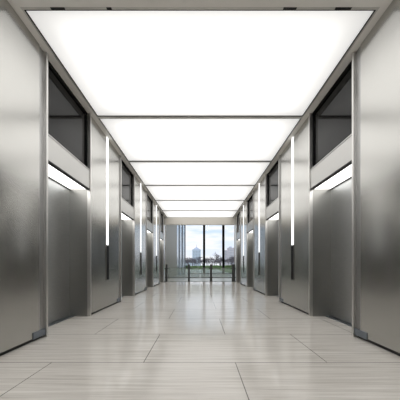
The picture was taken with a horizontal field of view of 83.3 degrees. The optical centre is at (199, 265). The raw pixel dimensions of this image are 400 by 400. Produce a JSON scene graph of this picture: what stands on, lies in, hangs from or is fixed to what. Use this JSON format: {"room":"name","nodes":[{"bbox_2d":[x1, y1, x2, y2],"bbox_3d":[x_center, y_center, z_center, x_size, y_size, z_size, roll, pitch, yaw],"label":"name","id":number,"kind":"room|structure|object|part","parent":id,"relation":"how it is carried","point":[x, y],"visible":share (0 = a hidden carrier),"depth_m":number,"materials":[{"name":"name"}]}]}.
{"room":"lobby","nodes":[
{"label":"lobby","id":0,"kind":"room"},
{"bbox_2d":[166,225,176,278],"bbox_3d":[-2.075,-1.853,15.525,0.250,5.400,6.950,0,0,0],"label":"wall","id":1,"kind":"structure","parent":0,"point":[171,230],"depth_m":15.40,"materials":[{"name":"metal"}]},
{"bbox_2d":[0,282,399,399],"bbox_3d":[0.000,0.897,2.025,5.200,0.100,19.250,0,0,0],"label":"floor","id":2,"kind":"structure","parent":0,"point":[167,340],"depth_m":2.07,"materials":[{"name":"tile"}]},
{"bbox_2d":[0,0,45,355],"bbox_3d":[-1.853,-0.839,1.952,0.063,3.372,1.415,0,0,0],"label":"wall panel","id":3,"kind":"object","parent":2,"relation":"on","point":[21,55],"visible":1,"depth_m":2.30,"materials":[{"name":"silver metal"}]},
{"bbox_2d":[91,116,120,314],"bbox_3d":[-1.853,-0.839,4.463,0.063,3.372,1.415,0,0,0],"label":"wall panel","id":4,"kind":"object","parent":2,"relation":"on","point":[105,160],"visible":1,"depth_m":4.28,"materials":[{"name":"silver metal"}]},
{"bbox_3d":[-1.825,-0.056,4.455,0.005,0.675,0.116,0,0,0],"label":"call plate","id":5,"kind":"part","parent":4,"relation":"part of","materials":[{"name":"black metal"}]},
{"bbox_2d":[135,177,146,294],"bbox_3d":[-1.853,-0.839,6.973,0.063,3.372,1.415,0,0,0],"label":"wall panel","id":6,"kind":"object","parent":2,"relation":"on","point":[140,192],"visible":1,"depth_m":6.92,"materials":[{"name":"silver metal"}]},
{"bbox_2d":[153,201,159,285],"bbox_3d":[-1.853,-0.839,9.482,0.063,3.372,1.415,0,0,0],"label":"wall panel","id":7,"kind":"object","parent":2,"relation":"on","point":[155,208],"visible":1,"depth_m":9.28,"materials":[{"name":"silver metal"}]},
{"bbox_2d":[165,264,167,281],"bbox_3d":[-1.720,0.397,11.600,0.150,0.900,0.120,0,0,0],"label":"gate post","id":8,"kind":"object","parent":2,"relation":"on","point":[166,268],"visible":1,"depth_m":11.55,"materials":[{"name":"metal"}]},
{"bbox_2d":[187,264,190,281],"bbox_3d":[-0.570,0.397,11.600,0.170,0.900,0.120,0,0,0],"label":"gate post","id":9,"kind":"object","parent":2,"relation":"on","point":[188,268],"visible":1,"depth_m":11.55,"materials":[{"name":"metal"}]},
{"bbox_2d":[209,264,212,281],"bbox_3d":[0.570,0.397,11.600,0.185,0.900,0.120,0,0,0],"label":"gate post","id":10,"kind":"object","parent":2,"relation":"on","point":[210,268],"visible":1,"depth_m":11.55,"materials":[{"name":"metal"}]},
{"bbox_2d":[231,264,235,281],"bbox_3d":[1.720,0.397,11.600,0.220,0.900,0.120,0,0,0],"label":"gate post","id":11,"kind":"object","parent":2,"relation":"on","point":[233,268],"visible":1,"depth_m":11.55,"materials":[{"name":"metal"}]},
{"bbox_2d":[240,201,246,285],"bbox_3d":[1.853,-0.839,9.482,0.063,3.372,1.415,0,0,0],"label":"wall panel","id":12,"kind":"object","parent":2,"relation":"on","point":[244,208],"visible":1,"depth_m":9.28,"materials":[{"name":"silver metal"}]},
{"bbox_2d":[253,177,264,294],"bbox_3d":[1.853,-0.839,6.973,0.063,3.372,1.415,0,0,0],"label":"wall panel","id":13,"kind":"object","parent":2,"relation":"on","point":[259,192],"visible":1,"depth_m":6.92,"materials":[{"name":"silver metal"}]},
{"bbox_2d":[279,116,308,314],"bbox_3d":[1.853,-0.839,4.463,0.063,3.372,1.415,0,0,0],"label":"wall panel","id":14,"kind":"object","parent":2,"relation":"on","point":[294,160],"visible":0.99,"depth_m":4.32,"materials":[{"name":"silver metal"}]},
{"bbox_3d":[1.825,-0.056,4.455,0.005,0.675,0.116,0,0,0],"label":"call plate","id":15,"kind":"part","parent":14,"relation":"part of","materials":[{"name":"black metal"}]},
{"bbox_2d":[354,0,399,355],"bbox_3d":[1.853,-0.839,1.952,0.063,3.372,1.415,0,0,0],"label":"wall panel","id":16,"kind":"object","parent":2,"relation":"on","point":[378,55],"visible":1,"depth_m":2.31,"materials":[{"name":"silver metal"}]},
{"bbox_2d":[7,0,392,216],"bbox_3d":[0.000,-2.729,2.326,4.400,0.400,19.453,0,0,0],"label":"ceiling","id":17,"kind":"structure","parent":0,"point":[16,4],"depth_m":2.20,"materials":[{"name":"paint"}]},
{"bbox_2d":[20,7,379,117],"bbox_3d":[0.000,-2.578,3.028,3.526,0.102,1.650,0,0,0],"label":"ceiling panel","id":18,"kind":"object","parent":17,"relation":"attached to","point":[124,62],"visible":0.91,"depth_m":2.73,"materials":[{"name":"plastic"}]},
{"bbox_2d":[98,118,301,161],"bbox_3d":[0.000,-2.579,4.678,3.526,0.100,1.650,0,0,0],"label":"ceiling panel","id":19,"kind":"object","parent":17,"relation":"attached to","point":[137,139],"visible":0.76,"depth_m":4.51,"materials":[{"name":"plastic"}]},
{"bbox_2d":[128,162,271,185],"bbox_3d":[0.000,-2.579,6.328,3.526,0.100,1.650,0,0,0],"label":"ceiling panel","id":20,"kind":"object","parent":17,"relation":"attached to","point":[149,173],"visible":0.78,"depth_m":6.23,"materials":[{"name":"plastic"}]},
{"bbox_2d":[145,186,254,200],"bbox_3d":[0.000,-2.579,7.978,3.526,0.100,1.650,0,0,0],"label":"ceiling panel","id":21,"kind":"object","parent":17,"relation":"attached to","point":[159,193],"visible":0.81,"depth_m":7.96,"materials":[{"name":"plastic"}]},
{"bbox_2d":[156,201,243,210],"bbox_3d":[0.000,-2.579,9.628,3.526,0.100,1.650,0,0,0],"label":"ceiling panel","id":22,"kind":"object","parent":17,"relation":"attached to","point":[164,205],"visible":0.81,"depth_m":9.56,"materials":[{"name":"plastic"}]},
{"bbox_2d":[162,211,237,216],"bbox_3d":[0.000,-2.579,11.278,3.526,0.100,1.650,0,0,0],"label":"ceiling panel","id":23,"kind":"object","parent":17,"relation":"attached to","point":[167,213],"visible":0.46,"depth_m":11.04,"materials":[{"name":"plastic"}]},
{"bbox_2d":[166,217,233,224],"bbox_3d":[0.550,-3.953,11.975,6.300,3.600,0.150,0,0,0],"label":"wall","id":24,"kind":"structure","parent":0,"point":[169,220],"depth_m":11.90,"materials":[{"name":"paint"}]},
{"bbox_2d":[168,274,231,280],"bbox_3d":[0.550,0.897,16.950,6.300,0.100,10.500,0,0,0],"label":"floor","id":25,"kind":"structure","parent":0,"point":[183,275],"depth_m":14.44,"materials":[{"name":"stone"}]},
{"bbox_2d":[164,217,165,280],"bbox_3d":[-2.014,-0.839,11.592,0.402,3.372,0.615,0,0,0],"label":"pier","id":26,"kind":"object","parent":25,"relation":"on","point":[164,217],"visible":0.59,"depth_m":11.63,"materials":[{"name":"metal"}]},
{"bbox_3d":[-1.850,-0.858,11.568,0.030,3.334,0.565,0,0,0],"label":"panel","id":27,"kind":"part","parent":26,"relation":"part of","materials":[{"name":"metal"}]},
{"bbox_3d":[-2.014,-0.839,11.890,0.402,3.372,0.020,0,0,0],"label":"frame post","id":28,"kind":"part","parent":26,"relation":"part of","materials":[{"name":"metal"}]},
{"bbox_2d":[177,225,185,274],"bbox_3d":[-1.706,-1.843,20.279,0.090,5.380,2.604,0,0,13],"label":"screen","id":29,"kind":"object","parent":25,"relation":"on","point":[181,229],"visible":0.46,"depth_m":20.40,"materials":[{"name":"glass"}]},
{"bbox_2d":[187,225,204,273],"bbox_3d":[-0.370,-1.853,22.000,1.760,5.400,0.240,0,0,0],"label":"window","id":30,"kind":"structure","parent":25,"relation":"on","point":[203,225],"depth_m":21.88,"materials":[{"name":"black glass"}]},
{"bbox_2d":[164,281,235,281],"bbox_3d":[0.000,0.891,11.675,5.200,0.112,0.050,0,0,0],"label":"trim","id":31,"kind":"structure","parent":25,"relation":"on","point":[164,281],"depth_m":11.65,"materials":[{"name":"grey metal"}]},
{"bbox_2d":[205,225,224,273],"bbox_3d":[1.450,-1.853,22.000,1.880,5.400,0.240,0,0,0],"label":"window","id":32,"kind":"structure","parent":25,"relation":"on","point":[223,226],"depth_m":21.88,"materials":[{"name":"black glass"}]},
{"bbox_2d":[234,217,235,280],"bbox_3d":[2.014,-0.839,11.592,0.402,3.372,0.615,0,0,0],"label":"pier","id":33,"kind":"object","parent":25,"relation":"on","point":[234,217],"visible":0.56,"depth_m":11.63,"materials":[{"name":"metal"}]},
{"bbox_3d":[2.014,-0.839,11.890,0.402,3.372,0.020,0,0,0],"label":"frame post","id":34,"kind":"part","parent":33,"relation":"part of","materials":[{"name":"metal"}]},
{"bbox_3d":[1.850,-0.858,11.568,0.030,3.334,0.565,0,0,0],"label":"panel","id":35,"kind":"part","parent":33,"relation":"part of","materials":[{"name":"metal"}]},
{"bbox_3d":[-2.400,-1.041,2.150,0.400,3.776,19.500,0,0,0],"label":"wall","id":36,"kind":"structure","parent":0,"visible":0},
{"bbox_2d":[43,52,90,336],"bbox_3d":[-1.996,-0.839,3.208,0.367,3.372,1.095,0,0,0],"label":"elevator","id":37,"kind":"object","parent":36,"relation":"in","point":[67,125],"depth_m":3.42,"materials":[{"name":"metal"}]},
{"bbox_3d":[-1.841,-0.839,2.675,0.057,3.372,0.030,0,0,0],"label":"frame post","id":38,"kind":"part","parent":37,"relation":"part of","materials":[{"name":"metal"}]},
{"bbox_3d":[-2.172,-0.206,3.471,0.015,2.082,0.518,0,0,0],"label":"door","id":39,"kind":"part","parent":37,"relation":"part of","materials":[{"name":"metal"}]},
{"bbox_3d":[-2.132,0.842,3.210,0.095,0.010,1.040,0,0,0],"label":"door sill","id":40,"kind":"part","parent":37,"relation":"part of","materials":[{"name":"grey metal"}]},
{"bbox_3d":[-1.891,-2.055,3.210,0.012,0.940,1.040,0,0,0],"label":"transom glass","id":41,"kind":"part","parent":37,"relation":"part of","materials":[{"name":"grey glass"}]},
{"bbox_2d":[48,164,84,188],"bbox_3d":[-2.015,-1.284,3.210,0.270,0.038,1.040,0,0,0],"label":"soffit light","id":42,"kind":"object","parent":37,"relation":"attached to","point":[55,175],"depth_m":3.32,"materials":[{"name":"white plastic"}]},
{"bbox_3d":[-1.875,-2.055,3.210,0.020,0.940,1.040,0,0,0],"label":"transom frame","id":43,"kind":"part","parent":37,"relation":"part of","materials":[{"name":"metal"}]},
{"bbox_3d":[-1.840,-1.579,3.210,0.034,0.012,1.040,0,0,0],"label":"header trim","id":44,"kind":"part","parent":37,"relation":"part of","materials":[{"name":"metal"}]},
{"bbox_3d":[-1.851,-1.417,3.210,0.048,0.296,1.040,0,0,0],"label":"header panel","id":45,"kind":"part","parent":37,"relation":"part of","materials":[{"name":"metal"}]},
{"bbox_3d":[-1.841,-0.839,3.743,0.057,3.372,0.025,0,0,0],"label":"frame post","id":46,"kind":"part","parent":37,"relation":"part of","materials":[{"name":"metal"}]},
{"bbox_2d":[119,155,134,301],"bbox_3d":[-1.996,-0.839,5.718,0.367,3.372,1.095,0,0,0],"label":"doorway","id":47,"kind":"structure","parent":36,"relation":"in","point":[127,179],"depth_m":6.24,"materials":[{"name":"metal"}]},
{"bbox_3d":[-1.841,-0.839,5.185,0.057,3.372,0.030,0,0,0],"label":"frame post","id":48,"kind":"part","parent":47,"relation":"part of","materials":[{"name":"metal"}]},
{"bbox_2d":[122,214,130,219],"bbox_3d":[-2.015,-1.284,5.720,0.270,0.038,1.040,0,0,0],"label":"soffit light","id":49,"kind":"object","parent":47,"relation":"attached to","point":[124,217],"depth_m":5.95,"materials":[{"name":"white plastic"}]},
{"bbox_3d":[-1.891,-2.055,5.720,0.012,0.940,1.040,0,0,0],"label":"transom glass","id":50,"kind":"part","parent":47,"relation":"part of","materials":[{"name":"grey glass"}]},
{"bbox_3d":[-1.875,-2.055,5.720,0.020,0.940,1.040,0,0,0],"label":"transom frame","id":51,"kind":"part","parent":47,"relation":"part of","materials":[{"name":"metal"}]},
{"bbox_3d":[-1.851,-1.417,5.720,0.048,0.296,1.040,0,0,0],"label":"header panel","id":52,"kind":"part","parent":47,"relation":"part of","materials":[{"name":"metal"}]},
{"bbox_3d":[-1.841,-0.839,6.253,0.057,3.372,0.025,0,0,0],"label":"frame post","id":53,"kind":"part","parent":47,"relation":"part of","materials":[{"name":"metal"}]},
{"bbox_2d":[146,191,152,289],"bbox_3d":[-1.996,-0.839,8.227,0.367,3.372,1.095,0,0,0],"label":"doorway","id":54,"kind":"structure","parent":36,"relation":"in","point":[149,203],"depth_m":8.75,"materials":[{"name":"metal"}]},
{"bbox_3d":[-1.841,-0.839,7.695,0.057,3.372,0.030,0,0,0],"label":"frame post","id":55,"kind":"part","parent":54,"relation":"part of","materials":[{"name":"metal"}]},
{"bbox_3d":[-1.891,-2.055,8.230,0.012,0.940,1.040,0,0,0],"label":"transom glass","id":56,"kind":"part","parent":54,"relation":"part of","materials":[{"name":"grey glass"}]},
{"bbox_3d":[-1.875,-2.055,8.230,0.020,0.940,1.040,0,0,0],"label":"transom frame","id":57,"kind":"part","parent":54,"relation":"part of","materials":[{"name":"metal"}]},
{"bbox_3d":[-1.851,-1.417,8.230,0.048,0.296,1.040,0,0,0],"label":"header panel","id":58,"kind":"part","parent":54,"relation":"part of","materials":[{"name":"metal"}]},
{"bbox_3d":[-1.841,-0.839,8.762,0.057,3.372,0.025,0,0,0],"label":"frame post","id":59,"kind":"part","parent":54,"relation":"part of","materials":[{"name":"metal"}]},
{"bbox_2d":[159,210,163,283],"bbox_3d":[-1.996,-0.839,10.738,0.367,3.372,1.095,0,0,0],"label":"doorway","id":60,"kind":"structure","parent":36,"relation":"in","point":[161,217],"depth_m":11.26,"materials":[{"name":"metal"}]},
{"bbox_3d":[-1.841,-0.839,10.205,0.057,3.372,0.030,0,0,0],"label":"frame post","id":61,"kind":"part","parent":60,"relation":"part of","materials":[{"name":"metal"}]},
{"bbox_3d":[-1.891,-2.055,10.740,0.012,0.940,1.040,0,0,0],"label":"transom glass","id":62,"kind":"part","parent":60,"relation":"part of","materials":[{"name":"grey glass"}]},
{"bbox_3d":[-1.841,-0.839,11.273,0.057,3.372,0.025,0,0,0],"label":"frame post","id":63,"kind":"part","parent":60,"relation":"part of","materials":[{"name":"metal"}]},
{"bbox_3d":[2.400,-1.041,2.150,0.400,3.776,19.500,0,0,0],"label":"wall","id":64,"kind":"structure","parent":0,"visible":0},
{"bbox_2d":[236,210,240,283],"bbox_3d":[1.996,-0.839,10.738,0.367,3.372,1.095,0,0,0],"label":"doorway","id":65,"kind":"structure","parent":64,"relation":"in","point":[238,217],"depth_m":11.26,"materials":[{"name":"metal"}]},
{"bbox_3d":[1.841,-0.839,11.273,0.057,3.372,0.025,0,0,0],"label":"frame post","id":66,"kind":"part","parent":65,"relation":"part of","materials":[{"name":"metal"}]},
{"bbox_3d":[1.891,-2.055,10.740,0.012,0.940,1.040,0,0,0],"label":"transom glass","id":67,"kind":"part","parent":65,"relation":"part of","materials":[{"name":"grey glass"}]},
{"bbox_3d":[1.841,-0.839,10.205,0.057,3.372,0.030,0,0,0],"label":"frame post","id":68,"kind":"part","parent":65,"relation":"part of","materials":[{"name":"metal"}]},
{"bbox_2d":[247,191,253,289],"bbox_3d":[1.996,-0.839,8.227,0.367,3.372,1.095,0,0,0],"label":"doorway","id":69,"kind":"structure","parent":64,"relation":"in","point":[250,203],"depth_m":8.75,"materials":[{"name":"metal"}]},
{"bbox_3d":[1.841,-0.839,8.762,0.057,3.372,0.025,0,0,0],"label":"frame post","id":70,"kind":"part","parent":69,"relation":"part of","materials":[{"name":"metal"}]},
{"bbox_3d":[1.851,-1.417,8.230,0.048,0.296,1.040,0,0,0],"label":"header panel","id":71,"kind":"part","parent":69,"relation":"part of","materials":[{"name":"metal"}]},
{"bbox_3d":[1.875,-2.055,8.230,0.020,0.940,1.040,0,0,0],"label":"transom frame","id":72,"kind":"part","parent":69,"relation":"part of","materials":[{"name":"metal"}]},
{"bbox_3d":[1.891,-2.055,8.230,0.012,0.940,1.040,0,0,0],"label":"transom glass","id":73,"kind":"part","parent":69,"relation":"part of","materials":[{"name":"grey glass"}]},
{"bbox_3d":[1.841,-0.839,7.695,0.057,3.372,0.030,0,0,0],"label":"frame post","id":74,"kind":"part","parent":69,"relation":"part of","materials":[{"name":"metal"}]},
{"bbox_2d":[265,155,280,301],"bbox_3d":[1.996,-0.839,5.718,0.367,3.372,1.095,0,0,0],"label":"doorway","id":75,"kind":"structure","parent":64,"relation":"in","point":[272,179],"depth_m":6.24,"materials":[{"name":"metal"}]},
{"bbox_3d":[1.841,-0.839,6.253,0.057,3.372,0.025,0,0,0],"label":"frame post","id":76,"kind":"part","parent":75,"relation":"part of","materials":[{"name":"metal"}]},
{"bbox_3d":[1.851,-1.417,5.720,0.048,0.296,1.040,0,0,0],"label":"header panel","id":77,"kind":"part","parent":75,"relation":"part of","materials":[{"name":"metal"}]},
{"bbox_3d":[1.875,-2.055,5.720,0.020,0.940,1.040,0,0,0],"label":"transom frame","id":78,"kind":"part","parent":75,"relation":"part of","materials":[{"name":"metal"}]},
{"bbox_3d":[1.891,-2.055,5.720,0.012,0.940,1.040,0,0,0],"label":"transom glass","id":79,"kind":"part","parent":75,"relation":"part of","materials":[{"name":"grey glass"}]},
{"bbox_2d":[269,214,277,219],"bbox_3d":[2.015,-1.284,5.720,0.270,0.038,1.040,0,0,0],"label":"soffit light","id":80,"kind":"object","parent":75,"relation":"attached to","point":[275,217],"depth_m":5.95,"materials":[{"name":"white plastic"}]},
{"bbox_3d":[1.841,-0.839,5.185,0.057,3.372,0.030,0,0,0],"label":"frame post","id":81,"kind":"part","parent":75,"relation":"part of","materials":[{"name":"metal"}]},
{"bbox_2d":[309,52,356,336],"bbox_3d":[1.996,-0.839,3.208,0.367,3.372,1.095,0,0,0],"label":"elevator","id":82,"kind":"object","parent":64,"relation":"in","point":[332,125],"depth_m":3.43,"materials":[{"name":"metal"}]},
{"bbox_3d":[1.841,-0.839,3.743,0.057,3.372,0.025,0,0,0],"label":"frame post","id":83,"kind":"part","parent":82,"relation":"part of","materials":[{"name":"metal"}]},
{"bbox_3d":[1.840,-1.579,3.210,0.034,0.012,1.040,0,0,0],"label":"header trim","id":84,"kind":"part","parent":82,"relation":"part of","materials":[{"name":"metal"}]},
{"bbox_3d":[1.851,-1.417,3.210,0.048,0.296,1.040,0,0,0],"label":"header panel","id":85,"kind":"part","parent":82,"relation":"part of","materials":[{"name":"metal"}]},
{"bbox_3d":[1.875,-2.055,3.210,0.020,0.940,1.040,0,0,0],"label":"transom frame","id":86,"kind":"part","parent":82,"relation":"part of","materials":[{"name":"metal"}]},
{"bbox_3d":[1.891,-2.055,3.210,0.012,0.940,1.040,0,0,0],"label":"transom glass","id":87,"kind":"part","parent":82,"relation":"part of","materials":[{"name":"grey glass"}]},
{"bbox_2d":[315,164,351,188],"bbox_3d":[2.015,-1.284,3.210,0.270,0.038,1.040,0,0,0],"label":"soffit light","id":88,"kind":"object","parent":82,"relation":"attached to","point":[344,175],"depth_m":3.32,"materials":[{"name":"white plastic"}]},
{"bbox_3d":[2.132,0.842,3.210,0.095,0.010,1.040,0,0,0],"label":"door sill","id":89,"kind":"part","parent":82,"relation":"part of","materials":[{"name":"grey metal"}]},
{"bbox_3d":[2.172,-0.206,3.471,0.015,2.082,0.518,0,0,0],"label":"door","id":90,"kind":"part","parent":82,"relation":"part of","materials":[{"name":"metal"}]},
{"bbox_3d":[1.841,-0.839,2.675,0.057,3.372,0.030,0,0,0],"label":"frame post","id":91,"kind":"part","parent":82,"relation":"part of","materials":[{"name":"metal"}]},
{"label":"outside","id":92,"kind":"structure","parent":0,"visible":0},
{"bbox_2d":[186,270,221,273],"bbox_3d":[30.000,1.007,32.100,180.000,0.280,19.800,0,0,0],"label":"ground","id":93,"kind":"structure","parent":92,"point":[191,271],"depth_m":31.47,"materials":[{"name":"grey concrete"}]},
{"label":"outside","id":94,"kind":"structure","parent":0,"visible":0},
{"bbox_2d":[186,266,231,269],"bbox_3d":[50.000,1.012,371.000,500.000,0.270,658.000,0,0,0],"label":"lawn","id":95,"kind":"structure","parent":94,"point":[198,266],"depth_m":46.98,"materials":[{"name":"green plant"}]},
{"bbox_2d":[192,245,200,265],"bbox_3d":[-7.778,-23.117,509.556,19.684,47.988,19.711,0,0,0],"label":"tower","id":96,"kind":"structure","parent":95,"relation":"on","point":[196,252],"depth_m":499.98,"materials":[{"name":"stone"}]},
{"bbox_2d":[211,252,219,264],"bbox_3d":[5.378,-1.798,72.130,3.026,5.363,4.717,0,0,-13],"label":"bare tree","id":97,"kind":"object","parent":95,"relation":"on","point":[216,255],"visible":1,"depth_m":71.61,"materials":[{"name":"grey plant"}]},
{"bbox_2d":[212,265,221,268],"bbox_3d":[3.524,0.391,50.003,2.965,1.009,2.177,0,0,-7],"label":"shrub","id":98,"kind":"object","parent":95,"relation":"on","point":[213,266],"visible":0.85,"depth_m":49.53,"materials":[{"name":"green plant"}]},
{"bbox_2d":[225,247,233,264],"bbox_3d":[56.000,-16.306,405.925,24.889,34.366,16.150,0,0,0],"label":"apartment block","id":99,"kind":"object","parent":95,"relation":"on","point":[229,252],"visible":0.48,"depth_m":398.03,"materials":[{"name":"stone"}]}
]}

